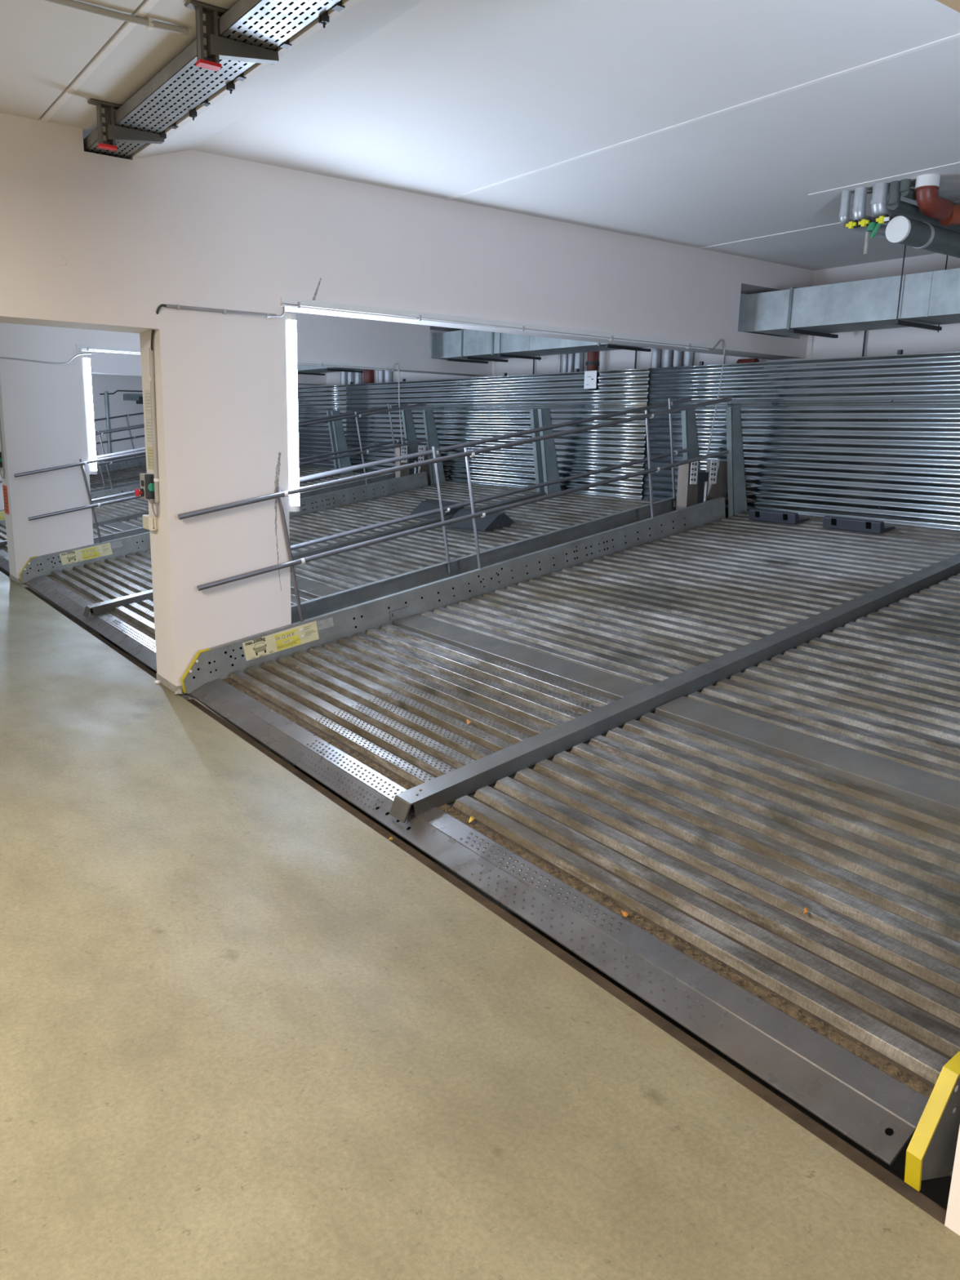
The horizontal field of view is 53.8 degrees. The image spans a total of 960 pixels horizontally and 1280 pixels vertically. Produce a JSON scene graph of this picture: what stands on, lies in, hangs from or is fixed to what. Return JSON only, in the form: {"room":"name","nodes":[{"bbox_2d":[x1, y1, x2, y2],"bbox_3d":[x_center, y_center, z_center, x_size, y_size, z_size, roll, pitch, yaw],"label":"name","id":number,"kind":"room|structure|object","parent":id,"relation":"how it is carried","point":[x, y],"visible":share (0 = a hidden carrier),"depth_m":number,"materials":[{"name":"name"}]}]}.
{"room":"parking garage","nodes":[
{"label":"parking garage","id":0,"kind":"room"},
{"bbox_2d":[90,373,145,463],"bbox_3d":[-10.456,-2.929,17.007,12.120,5.550,0.200,-8,15,-35],"label":"wall","id":1,"kind":"structure","parent":0,"point":[100,383],"depth_m":18.90,"materials":[{"name":"paint"}]},
{"bbox_2d":[103,391,111,464],"bbox_3d":[-7.389,-4.209,18.808,0.067,1.420,0.070,-8,15,-35],"label":"drain pipe","id":2,"kind":"object","parent":1,"relation":"attached to","point":[106,397],"visible":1,"depth_m":18.75,"materials":[{"name":"metal"}]},
{"bbox_2d":[99,390,142,395],"bbox_3d":[-6.620,-4.997,19.194,2.101,0.134,0.024,-8,15,-35],"label":"conduit","id":3,"kind":"object","parent":1,"relation":"attached to","point":[117,390],"visible":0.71,"depth_m":18.85,"materials":[{"name":"metal"}]},
{"bbox_2d":[123,394,142,404],"bbox_3d":[-6.590,-4.856,19.135,1.150,0.180,0.220,-8,15,-35],"label":"air duct","id":4,"kind":"object","parent":1,"relation":"attached to","point":[138,397],"depth_m":18.84,"materials":[{"name":"metal"}]},
{"bbox_2d":[0,351,326,573],"bbox_3d":[-7.611,-2.035,13.354,11.920,5.500,0.370,-8,15,-35],"label":"wall","id":5,"kind":"structure","parent":0,"point":[101,362],"depth_m":14.26,"materials":[{"name":"paint"}]},
{"bbox_2d":[0,311,492,635],"bbox_3d":[-4.820,-1.145,9.602,11.920,5.500,0.370,-8,15,-35],"label":"wall","id":6,"kind":"structure","parent":0,"point":[42,413],"depth_m":9.61,"materials":[{"name":"paint"}]},
{"bbox_2d":[0,451,2,467],"bbox_3d":[-4.851,-1.818,9.537,0.062,0.160,0.124,-8,15,-35],"label":"control box","id":7,"kind":"object","parent":6,"relation":"attached to","point":[1,460],"visible":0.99,"depth_m":9.50,"materials":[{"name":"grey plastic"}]},
{"bbox_2d":[0,422,4,478],"bbox_3d":[-4.786,-2.142,9.402,0.088,1.067,0.016,11,16,38],"label":"cable","id":8,"kind":"object","parent":7,"relation":"hanging from","point":[0,422],"visible":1,"depth_m":9.44,"materials":[{"name":"grey plastic"}]},
{"bbox_2d":[0,568,9,577],"bbox_3d":[-6.156,-1.012,11.659,0.100,0.097,4.390,-8,15,-35],"label":"trim","id":9,"kind":"structure","parent":6,"relation":"attached to","point":[1,570],"depth_m":10.55,"materials":[{"name":"black metal"}]},
{"bbox_2d":[2,484,8,514],"bbox_3d":[-4.809,-1.424,9.601,0.005,0.285,0.220,-8,15,-35],"label":"plate","id":10,"kind":"object","parent":6,"relation":"attached to","point":[4,487],"visible":1,"depth_m":9.59,"materials":[{"name":"orange plastic"}]},
{"bbox_2d":[8,573,26,584],"bbox_3d":[-4.491,-0.666,9.961,0.771,0.065,0.378,-8,15,-35],"label":"baseboard","id":11,"kind":"structure","parent":6,"relation":"attached to","point":[17,580],"depth_m":9.63,"materials":[{"name":"concrete"}]},
{"bbox_2d":[0,352,92,364],"bbox_3d":[-4.388,-2.789,9.289,1.111,0.132,0.016,-8,15,-35],"label":"cable","id":12,"kind":"object","parent":6,"relation":"attached to","point":[82,353],"visible":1,"depth_m":9.37,"materials":[{"name":"grey plastic"}]},
{"bbox_2d":[81,354,97,474],"bbox_3d":[-4.018,-2.312,9.732,0.088,1.200,0.076,-8,15,-35],"label":"lamp","id":13,"kind":"object","parent":6,"relation":"attached to","point":[85,357],"visible":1,"depth_m":9.70,"materials":[{"name":"white plastic"}]},
{"bbox_2d":[75,344,390,370],"bbox_3d":[-2.586,-3.133,10.556,3.635,0.054,0.064,-8,15,-35],"label":"cable trunking","id":14,"kind":"object","parent":6,"relation":"attached to","point":[89,348],"visible":0.63,"depth_m":10.93,"materials":[{"name":"white plastic"}]},
{"bbox_2d":[390,362,403,448],"bbox_3d":[-1.029,-2.897,11.721,0.176,1.031,0.036,-4,13,-22],"label":"conduit","id":15,"kind":"object","parent":14,"relation":"hanging from","point":[397,362],"visible":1,"depth_m":11.71,"materials":[{"name":"grey plastic"}]},
{"bbox_2d":[395,445,431,485],"bbox_3d":[-0.845,-2.212,12.301,0.520,0.610,0.160,-8,15,-35],"label":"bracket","id":16,"kind":"structure","parent":6,"relation":"attached to","point":[399,451],"depth_m":12.20,"materials":[{"name":"metal"}]},
{"bbox_2d":[0,112,813,767],"bbox_3d":[-1.981,-0.241,5.787,11.920,5.500,0.370,-8,15,-35],"label":"wall","id":17,"kind":"structure","parent":0,"point":[135,236],"depth_m":5.71,"materials":[{"name":"paint"}]},
{"bbox_2d":[57,257,66,266],"bbox_3d":[-2.195,-1.990,4.977,0.044,0.044,0.002,-8,15,-35],"label":"plug","id":18,"kind":"object","parent":17,"relation":"attached to","point":[62,261],"visible":1,"depth_m":4.98,"materials":[{"name":"paint"}]},
{"bbox_2d":[134,473,155,503],"bbox_3d":[-2.018,-0.913,5.701,0.095,0.174,0.172,-8,15,-35],"label":"control box","id":19,"kind":"object","parent":17,"relation":"attached to","point":[147,483],"visible":0.9,"depth_m":5.66,"materials":[{"name":"grey plastic"}]},
{"bbox_2d":[144,474,155,498],"bbox_3d":[-1.968,-0.917,5.659,0.062,0.145,0.025,-8,15,-35],"label":"switch","id":20,"kind":"object","parent":19,"relation":"attached to","point":[148,478],"depth_m":5.64,"materials":[{"name":"black plastic"}]},
{"bbox_2d":[151,502,158,516],"bbox_3d":[-1.947,-0.783,5.674,0.065,0.092,0.014,12,16,39],"label":"cable","id":21,"kind":"object","parent":19,"relation":"hanging from","point":[157,503],"visible":1,"depth_m":5.67,"materials":[{"name":"grey plastic"}]},
{"bbox_2d":[143,389,151,414],"bbox_3d":[-1.958,-1.407,5.604,0.004,0.145,0.170,-8,15,-35],"label":"notice sheet","id":22,"kind":"object","parent":17,"relation":"attached to","point":[147,393],"visible":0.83,"depth_m":5.62,"materials":[{"name":"paper"}]},
{"bbox_2d":[145,415,152,445],"bbox_3d":[-1.962,-1.245,5.640,0.004,0.175,0.170,-8,15,-35],"label":"notice sheet","id":23,"kind":"object","parent":17,"relation":"attached to","point":[148,418],"visible":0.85,"depth_m":5.66,"materials":[{"name":"paper"}]},
{"bbox_2d":[142,514,157,530],"bbox_3d":[-2.003,-0.714,5.752,0.055,0.086,0.134,-8,15,-35],"label":"wall socket","id":24,"kind":"object","parent":17,"relation":"attached to","point":[149,521],"visible":1,"depth_m":5.71,"materials":[{"name":"beige plastic"}]},
{"bbox_2d":[146,446,153,470],"bbox_3d":[-1.966,-1.089,5.674,0.004,0.135,0.170,-8,15,-35],"label":"notice sheet","id":25,"kind":"object","parent":17,"relation":"attached to","point":[149,449],"visible":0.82,"depth_m":5.70,"materials":[{"name":"paper"}]},
{"bbox_2d":[149,347,159,502],"bbox_3d":[-1.907,-1.251,5.542,0.033,0.881,0.058,-8,15,-35],"label":"conduit pipe","id":26,"kind":"object","parent":17,"relation":"attached to","point":[152,378],"visible":1,"depth_m":5.53,"materials":[{"name":"grey plastic"}]},
{"bbox_2d":[150,303,166,351],"bbox_3d":[-1.836,-1.762,5.359,0.153,0.262,0.051,9,15,32],"label":"cable","id":27,"kind":"object","parent":17,"relation":"attached to","point":[160,306],"visible":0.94,"depth_m":5.38,"materials":[{"name":"plastic"}]},
{"bbox_2d":[155,673,189,695],"bbox_3d":[-1.653,0.238,6.146,0.771,0.065,0.378,-8,15,-35],"label":"baseboard","id":28,"kind":"structure","parent":17,"relation":"attached to","point":[171,686],"depth_m":5.87,"materials":[{"name":"concrete"}]},
{"bbox_2d":[165,304,276,318],"bbox_3d":[-1.494,-1.911,5.504,0.660,0.028,0.027,-8,15,-35],"label":"conduit pipe","id":29,"kind":"object","parent":17,"relation":"attached to","point":[171,306],"visible":1,"depth_m":5.49,"materials":[{"name":"grey plastic"}]},
{"bbox_2d":[274,452,281,591],"bbox_3d":[-1.269,-0.739,5.964,0.054,0.870,0.001,-8,15,-35],"label":"scrape mark","id":30,"kind":"object","parent":17,"relation":"attached to","point":[277,468],"visible":0.95,"depth_m":5.91,"materials":[{"name":"grey paint"}]},
{"bbox_2d":[132,0,424,158],"bbox_3d":[-0.320,-2.209,3.265,0.322,0.100,4.820,-8,15,-35],"label":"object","id":31,"kind":"structure","parent":17,"relation":"attached to","point":[313,46],"depth_m":3.88,"materials":[{"name":"paint"}]},
{"bbox_2d":[284,312,299,511],"bbox_3d":[-1.180,-1.408,5.917,0.088,1.200,0.076,-8,15,-35],"label":"lamp","id":32,"kind":"object","parent":17,"relation":"attached to","point":[290,318],"visible":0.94,"depth_m":5.88,"materials":[{"name":"white plastic"}]},
{"bbox_2d":[311,278,321,300],"bbox_3d":[-1.004,-2.159,5.824,0.067,0.135,0.001,-8,15,-35],"label":"smear","id":33,"kind":"object","parent":17,"relation":"attached to","point":[317,286],"visible":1,"depth_m":5.83,"materials":[{"name":"grey paint"}]},
{"bbox_2d":[280,297,709,350],"bbox_3d":[0.346,-2.241,6.808,3.825,0.054,0.064,-8,15,-35],"label":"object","id":34,"kind":"object","parent":17,"relation":"attached to","point":[297,303],"visible":1,"depth_m":6.52,"materials":[{"name":"white plastic"}]},
{"bbox_2d":[276,306,284,316],"bbox_3d":[-1.204,-1.981,5.705,0.058,0.068,0.011,-8,15,-35],"label":"lead","id":35,"kind":"object","parent":34,"relation":"attached to","point":[282,315],"visible":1,"depth_m":5.71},
{"bbox_2d":[706,339,725,454],"bbox_3d":[1.953,-2.045,8.060,0.202,0.992,0.100,-8,15,-35],"label":"conduit","id":36,"kind":"object","parent":34,"relation":"hanging from","point":[720,340],"visible":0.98,"depth_m":8.05,"materials":[{"name":"metal"}]},
{"bbox_2d":[675,459,727,511],"bbox_3d":[1.994,-1.308,8.486,0.520,0.610,0.160,-8,15,-35],"label":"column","id":37,"kind":"structure","parent":17,"relation":"attached to","point":[695,486],"depth_m":8.39,"materials":[{"name":"metal"}]},
{"bbox_2d":[736,358,759,363],"bbox_3d":[2.551,-2.635,9.017,0.090,0.088,0.200,-8,15,-35],"label":"drain pipe","id":38,"kind":"object","parent":17,"relation":"attached to","point":[744,360],"visible":0.36,"depth_m":8.97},
{"bbox_2d":[0,571,959,1279],"bbox_3d":[-6.338,0.116,6.837,6.000,0.250,25.000,-8,15,-35],"label":"floor","id":39,"kind":"structure","parent":0,"point":[246,1033],"depth_m":2.41,"materials":[{"name":"concrete"}]},
{"bbox_2d":[18,583,156,679],"bbox_3d":[-3.341,-0.116,7.876,0.100,0.097,4.470,-8,15,-35],"label":"trim","id":40,"kind":"structure","parent":39,"relation":"attached to","point":[126,655],"depth_m":7.48,"materials":[{"name":"black metal"}]},
{"bbox_2d":[174,688,183,696],"bbox_3d":[-1.830,0.323,5.749,0.050,0.050,0.053,-8,15,-35],"label":"lump","id":41,"kind":"object","parent":39,"relation":"on","point":[179,692],"visible":1,"depth_m":5.74,"materials":[{"name":"concrete"}]},
{"bbox_2d":[180,695,946,1225],"bbox_3d":[-0.401,0.821,3.923,0.100,0.097,4.820,-8,15,-35],"label":"trim","id":42,"kind":"structure","parent":39,"relation":"attached to","point":[923,1202],"depth_m":2.75,"materials":[{"name":"black metal"}]},
{"bbox_2d":[0,0,959,270],"bbox_3d":[-3.475,-3.328,7.136,12.120,0.304,23.800,-8,15,-35],"label":"ceiling","id":43,"kind":"structure","parent":0,"point":[735,127],"depth_m":4.38,"materials":[{"name":"paint"}]},
{"bbox_2d":[44,0,188,35],"bbox_3d":[-3.370,-2.041,2.047,5.541,0.023,0.049,-8,15,-35],"label":"conduit","id":44,"kind":"object","parent":43,"relation":"attached to","point":[71,3],"visible":1,"depth_m":3.50,"materials":[{"name":"grey plastic"}]},
{"bbox_2d":[87,97,164,151],"bbox_3d":[-1.712,-2.474,4.590,0.343,0.200,0.056,-8,15,-35],"label":"bracket","id":45,"kind":"object","parent":43,"relation":"attached to","point":[108,134],"visible":0.89,"depth_m":4.54,"materials":[{"name":"metal"}]},
{"bbox_2d":[83,0,344,158],"bbox_3d":[-0.634,-2.173,3.243,0.240,0.095,5.100,-8,15,-35],"label":"cable tray","id":46,"kind":"object","parent":45,"relation":"on","point":[181,86],"visible":0.71,"depth_m":3.86,"materials":[{"name":"metal"}]},
{"bbox_2d":[146,17,153,31],"bbox_3d":[-1.246,-2.323,3.570,0.016,0.034,0.036,-8,15,-35],"label":"clip","id":47,"kind":"object","parent":43,"relation":"attached to","point":[150,27],"visible":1,"depth_m":3.56,"materials":[{"name":"white plastic"}]},
{"bbox_2d":[184,0,279,71],"bbox_3d":[-0.920,-2.222,3.525,0.343,0.200,0.056,-8,15,-35],"label":"bracket","id":48,"kind":"object","parent":43,"relation":"attached to","point":[211,47],"visible":0.88,"depth_m":3.48,"materials":[{"name":"metal"}]},
{"bbox_2d":[297,244,959,375],"bbox_3d":[1.005,-3.451,10.376,0.620,0.640,23.300,-8,15,-35],"label":"air duct","id":49,"kind":"object","parent":43,"relation":"hanging from","point":[926,300],"visible":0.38,"depth_m":7.74,"materials":[{"name":"metal"}]},
{"bbox_2d":[839,190,886,238],"bbox_3d":[3.122,-2.767,6.449,2.230,0.211,0.061,-8,15,-35],"label":"ceiling pipe","id":50,"kind":"object","parent":43,"relation":"attached to","point":[844,213],"visible":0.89,"depth_m":5.81,"materials":[{"name":"silver metal"}]},
{"bbox_2d":[852,186,887,233],"bbox_3d":[3.177,-2.744,6.368,2.239,0.219,0.078,-8,15,-35],"label":"ceiling pipe","id":51,"kind":"object","parent":43,"relation":"attached to","point":[859,209],"visible":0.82,"depth_m":5.72,"materials":[{"name":"silver metal"}]},
{"bbox_2d":[870,182,959,231],"bbox_3d":[3.250,-2.720,6.263,2.248,0.217,0.096,-8,15,-35],"label":"ceiling pipe","id":52,"kind":"object","parent":43,"relation":"attached to","point":[878,204],"visible":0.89,"depth_m":5.62,"materials":[{"name":"silver metal"}]},
{"bbox_2d":[888,180,959,230],"bbox_3d":[3.314,-2.722,6.202,2.213,0.173,0.066,-8,15,-35],"label":"ceiling pipe","id":53,"kind":"object","parent":43,"relation":"attached to","point":[895,203],"visible":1,"depth_m":5.61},
{"bbox_2d":[899,178,957,204],"bbox_3d":[3.352,-2.743,6.149,2.209,0.109,0.057,-8,15,-35],"label":"ceiling pipe","id":54,"kind":"object","parent":43,"relation":"attached to","point":[905,191],"visible":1,"depth_m":5.52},
{"bbox_2d":[915,173,953,220],"bbox_3d":[2.630,-2.570,5.500,0.264,0.211,0.128,-8,15,-35],"label":"ceiling pipe","id":55,"kind":"object","parent":43,"relation":"attached to","point":[929,202],"visible":1,"depth_m":5.44,"materials":[{"name":"red plastic"}]},
{"bbox_2d":[938,204,959,225],"bbox_3d":[3.601,-2.689,6.149,2.019,0.251,0.203,-8,15,-35],"label":"ceiling pipe","id":56,"kind":"object","parent":43,"relation":"hanging from","point":[953,219],"visible":0.7,"depth_m":5.60,"materials":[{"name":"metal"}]},
{"bbox_2d":[885,215,959,257],"bbox_3d":[3.003,-2.475,5.934,1.400,0.146,0.147,-8,15,-35],"label":"insulated pipe","id":57,"kind":"object","parent":56,"relation":"attached to","point":[904,230],"visible":1,"depth_m":5.61,"materials":[{"name":"white plastic"}]},
{"bbox_2d":[845,213,893,254],"bbox_3d":[2.322,-2.420,5.665,0.075,0.217,0.295,-8,15,-35],"label":"valve group","id":58,"kind":"object","parent":57,"relation":"attached to","point":[873,225],"visible":1,"depth_m":5.63,"materials":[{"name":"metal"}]},
{"bbox_2d":[99,634,951,1210],"bbox_3d":[-3.991,1.922,9.011,11.920,0.200,25.000,-8,15,-35],"label":"floor","id":59,"kind":"structure","parent":0,"point":[937,1189],"depth_m":5.89,"materials":[{"name":"metal"}]},
{"bbox_2d":[89,412,146,493],"bbox_3d":[-6.799,-3.156,16.731,5.326,2.016,4.404,-8,15,-35],"label":"platform","id":60,"kind":"object","parent":59,"relation":"on","point":[126,473],"visible":0.17,"depth_m":18.12,"materials":[{"name":"metal"}]},
{"bbox_2d":[0,403,417,573],"bbox_3d":[-3.999,-2.264,12.967,5.326,2.016,4.374,-8,15,-35],"label":"platform","id":61,"kind":"object","parent":59,"relation":"on","point":[122,519],"visible":0.27,"depth_m":12.48,"materials":[{"name":"metal"}]},
{"bbox_2d":[13,397,700,671],"bbox_3d":[-1.184,-1.367,9.184,5.326,2.016,4.454,-8,15,-35],"label":"platform","id":62,"kind":"object","parent":59,"relation":"on","point":[107,586],"visible":0.55,"depth_m":8.86,"materials":[{"name":"metal"}]},
{"bbox_2d":[409,499,464,519],"bbox_3d":[-0.444,-1.385,10.059,0.353,0.174,0.550,-9,16,-40],"label":"chock","id":63,"kind":"object","parent":62,"relation":"on","point":[428,504],"visible":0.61,"depth_m":10.02,"materials":[{"name":"black plastic"}]},
{"bbox_2d":[445,507,513,532],"bbox_3d":[-0.010,-1.182,9.281,0.353,0.174,0.620,-9,16,-38],"label":"chock","id":64,"kind":"object","parent":62,"relation":"on","point":[493,521],"visible":0.73,"depth_m":9.11,"materials":[{"name":"black plastic"}]},
{"bbox_2d":[177,396,959,1191],"bbox_3d":[1.740,-0.436,5.253,5.326,2.016,4.749,-8,15,-35],"label":"platform","id":65,"kind":"object","parent":59,"relation":"on","point":[700,725],"visible":1,"depth_m":4.13,"materials":[{"name":"metal"}]},
{"bbox_2d":[251,625,315,658],"bbox_3d":[-1.263,0.010,6.073,0.460,0.102,0.001,-19,22,-32],"label":"print","id":66,"kind":"object","parent":65,"relation":"attached to","point":[275,643],"depth_m":6.07},
{"bbox_2d":[468,816,475,822],"bbox_3d":[-0.034,0.716,3.776,0.018,0.015,0.042,4,13,14],"label":"dry leaf","id":67,"kind":"object","parent":65,"relation":"on","point":[472,818],"visible":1,"depth_m":3.78,"materials":[{"name":"yellow plant"}]},
{"bbox_2d":[620,910,628,916],"bbox_3d":[0.468,0.885,3.072,0.014,0.013,0.032,-5,14,-26],"label":"dry leaf","id":68,"kind":"object","parent":65,"relation":"on","point":[624,913],"visible":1,"depth_m":3.07,"materials":[{"name":"orange plant"}]},
{"bbox_2d":[748,508,809,524],"bbox_3d":[2.517,-1.044,7.980,0.212,0.092,0.470,-8,15,-35],"label":"wheel stop","id":69,"kind":"object","parent":65,"relation":"on","point":[780,517],"visible":1,"depth_m":7.89,"materials":[{"name":"plastic"}]},
{"bbox_2d":[803,906,808,914],"bbox_3d":[1.011,0.839,2.935,0.012,0.013,0.032,7,14,24],"label":"dry leaf","id":70,"kind":"object","parent":65,"relation":"on","point":[806,909],"visible":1,"depth_m":2.93,"materials":[{"name":"orange plant"}]},
{"bbox_2d":[822,515,895,533],"bbox_3d":[2.954,-0.905,7.393,0.212,0.092,0.500,-8,15,-35],"label":"wheel stop","id":71,"kind":"object","parent":65,"relation":"on","point":[828,522],"visible":1,"depth_m":7.30,"materials":[{"name":"plastic"}]},
{"bbox_2d":[297,253,959,387],"bbox_3d":[0.982,-1.536,11.891,0.200,5.550,25.000,-8,15,-35],"label":"wall","id":72,"kind":"structure","parent":0,"point":[880,342],"depth_m":8.36,"materials":[{"name":"paint"}]},
{"bbox_2d":[340,371,346,385],"bbox_3d":[-2.258,-3.662,15.765,0.117,2.693,0.120,-8,15,-35],"label":"pipe","id":73,"kind":"object","parent":72,"relation":"attached to","point":[343,374],"visible":0.02,"depth_m":15.57,"materials":[{"name":"silver metal"}]},
{"bbox_2d":[346,372,354,384],"bbox_3d":[-2.123,-3.619,15.584,0.117,2.693,0.120,-8,15,-35],"label":"pipe","id":74,"kind":"object","parent":72,"relation":"attached to","point":[350,375],"visible":0.02,"depth_m":15.40,"materials":[{"name":"silver metal"}]},
{"bbox_2d":[354,369,361,384],"bbox_3d":[-1.976,-3.572,15.386,0.117,2.693,0.120,-8,15,-35],"label":"pipe","id":75,"kind":"object","parent":72,"relation":"attached to","point":[357,375],"visible":0.02,"depth_m":15.20,"materials":[{"name":"silver metal"}]},
{"bbox_2d":[363,369,373,383],"bbox_3d":[-1.771,-3.507,15.111,0.166,2.693,0.170,-8,15,-35],"label":"pipe","id":76,"kind":"object","parent":72,"relation":"attached to","point":[368,375],"visible":0.02,"depth_m":14.90,"materials":[{"name":"red plastic"}]},
{"bbox_2d":[377,370,384,382],"bbox_3d":[-1.536,-3.432,14.795,0.117,2.693,0.120,-8,15,-35],"label":"pipe","id":77,"kind":"object","parent":72,"relation":"attached to","point":[380,373],"visible":0.02,"depth_m":14.61,"materials":[{"name":"silver metal"}]},
{"bbox_2d":[384,370,391,382],"bbox_3d":[-1.419,-3.395,14.638,0.117,2.693,0.120,-8,15,-35],"label":"pipe","id":78,"kind":"object","parent":72,"relation":"attached to","point":[388,374],"visible":0.02,"depth_m":14.45,"materials":[{"name":"silver metal"}]},
{"bbox_2d":[533,359,534,374],"bbox_3d":[0.648,-2.613,11.934,0.018,2.020,0.018,-8,15,-35],"label":"rod","id":79,"kind":"object","parent":72,"relation":"attached to","point":[533,359],"visible":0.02,"depth_m":11.75,"materials":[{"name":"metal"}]},
{"bbox_2d":[558,354,561,373],"bbox_3d":[0.938,-2.644,11.469,0.027,2.693,0.028,-8,15,-35],"label":"pipe","id":80,"kind":"object","parent":72,"relation":"attached to","point":[560,355],"visible":0.02,"depth_m":11.32,"materials":[{"name":"silver metal"}]},
{"bbox_2d":[561,353,568,373],"bbox_3d":[0.997,-2.625,11.390,0.068,2.693,0.070,-8,15,-35],"label":"pipe","id":81,"kind":"object","parent":72,"relation":"attached to","point":[565,357],"visible":0.02,"depth_m":11.22,"materials":[{"name":"silver metal"}]},
{"bbox_2d":[567,353,573,372],"bbox_3d":[1.055,-2.607,11.312,0.068,2.693,0.070,-8,15,-35],"label":"pipe","id":82,"kind":"object","parent":72,"relation":"attached to","point":[571,356],"visible":0.02,"depth_m":11.14,"materials":[{"name":"silver metal"}]},
{"bbox_2d":[573,352,583,372],"bbox_3d":[1.137,-2.580,11.201,0.098,2.693,0.100,-8,15,-35],"label":"pipe","id":83,"kind":"object","parent":72,"relation":"attached to","point":[579,357],"visible":0.02,"depth_m":11.02,"materials":[{"name":"silver metal"}]},
{"bbox_2d":[585,351,599,371],"bbox_3d":[1.276,-2.536,11.015,0.151,2.693,0.155,-8,15,-35],"label":"pipe","id":84,"kind":"object","parent":72,"relation":"attached to","point":[592,363],"visible":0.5,"depth_m":10.82,"materials":[{"name":"metal"}]},
{"bbox_2d":[599,351,605,370],"bbox_3d":[1.372,-2.506,10.886,0.058,2.693,0.060,-8,15,-35],"label":"pipe","id":85,"kind":"object","parent":72,"relation":"attached to","point":[602,364],"visible":0.02,"depth_m":10.72,"materials":[{"name":"white plastic"}]},
{"bbox_2d":[634,350,636,368],"bbox_3d":[1.686,-2.282,10.538,0.018,2.020,0.018,-8,15,-35],"label":"rod","id":86,"kind":"object","parent":72,"relation":"attached to","point":[635,350],"visible":0.02,"depth_m":10.36,"materials":[{"name":"metal"}]},
{"bbox_2d":[651,347,660,368],"bbox_3d":[1.859,-2.351,10.232,0.088,2.693,0.090,-8,15,-35],"label":"pipe","id":87,"kind":"object","parent":72,"relation":"attached to","point":[655,356],"visible":0.02,"depth_m":10.05,"materials":[{"name":"silver metal"}]},
{"bbox_2d":[662,349,672,367],"bbox_3d":[1.958,-2.319,10.098,0.088,2.693,0.090,-8,15,-35],"label":"pipe","id":88,"kind":"object","parent":72,"relation":"attached to","point":[667,361],"visible":0.02,"depth_m":9.92,"materials":[{"name":"silver metal"}]},
{"bbox_2d":[672,350,682,366],"bbox_3d":[2.041,-2.293,9.987,0.088,2.693,0.090,-8,15,-35],"label":"pipe","id":89,"kind":"object","parent":72,"relation":"attached to","point":[677,355],"visible":0.02,"depth_m":9.81,"materials":[{"name":"silver metal"}]},
{"bbox_2d":[683,351,693,366],"bbox_3d":[2.129,-2.265,9.869,0.088,2.693,0.090,-8,15,-35],"label":"pipe","id":90,"kind":"object","parent":72,"relation":"attached to","point":[688,356],"visible":0.02,"depth_m":9.70,"materials":[{"name":"silver metal"}]},
{"bbox_2d":[862,330,866,356],"bbox_3d":[3.305,-1.767,8.363,0.018,2.020,0.018,-8,15,-35],"label":"rod","id":91,"kind":"object","parent":72,"relation":"attached to","point":[865,331],"visible":0.02,"depth_m":8.18,"materials":[{"name":"metal"}]},
{"bbox_2d":[936,0,959,1235],"bbox_3d":[1.062,0.728,1.697,11.920,5.500,0.370,-8,15,-35],"label":"wall","id":92,"kind":"structure","parent":0,"point":[952,1219],"depth_m":1.95,"materials":[{"name":"paint"}]},
{"bbox_3d":[3.383,1.479,-1.594,12.120,5.550,0.200,-8,15,-35],"label":"wall","id":93,"kind":"structure","parent":0,"visible":0},
{"bbox_2d":[297,349,959,530],"bbox_3d":[0.788,-0.816,10.890,0.083,4.415,23.380,-8,15,-35],"label":"wall","id":94,"kind":"structure","parent":93,"relation":"attached to","point":[868,437],"depth_m":8.43,"materials":[{"name":"metal"}]},
{"bbox_2d":[583,370,596,388],"bbox_3d":[1.157,-2.730,9.931,0.006,0.180,0.186,-8,15,-35],"label":"notice sign","id":95,"kind":"object","parent":94,"relation":"attached to","point":[590,376],"visible":1,"depth_m":9.93,"materials":[{"name":"white paper"}]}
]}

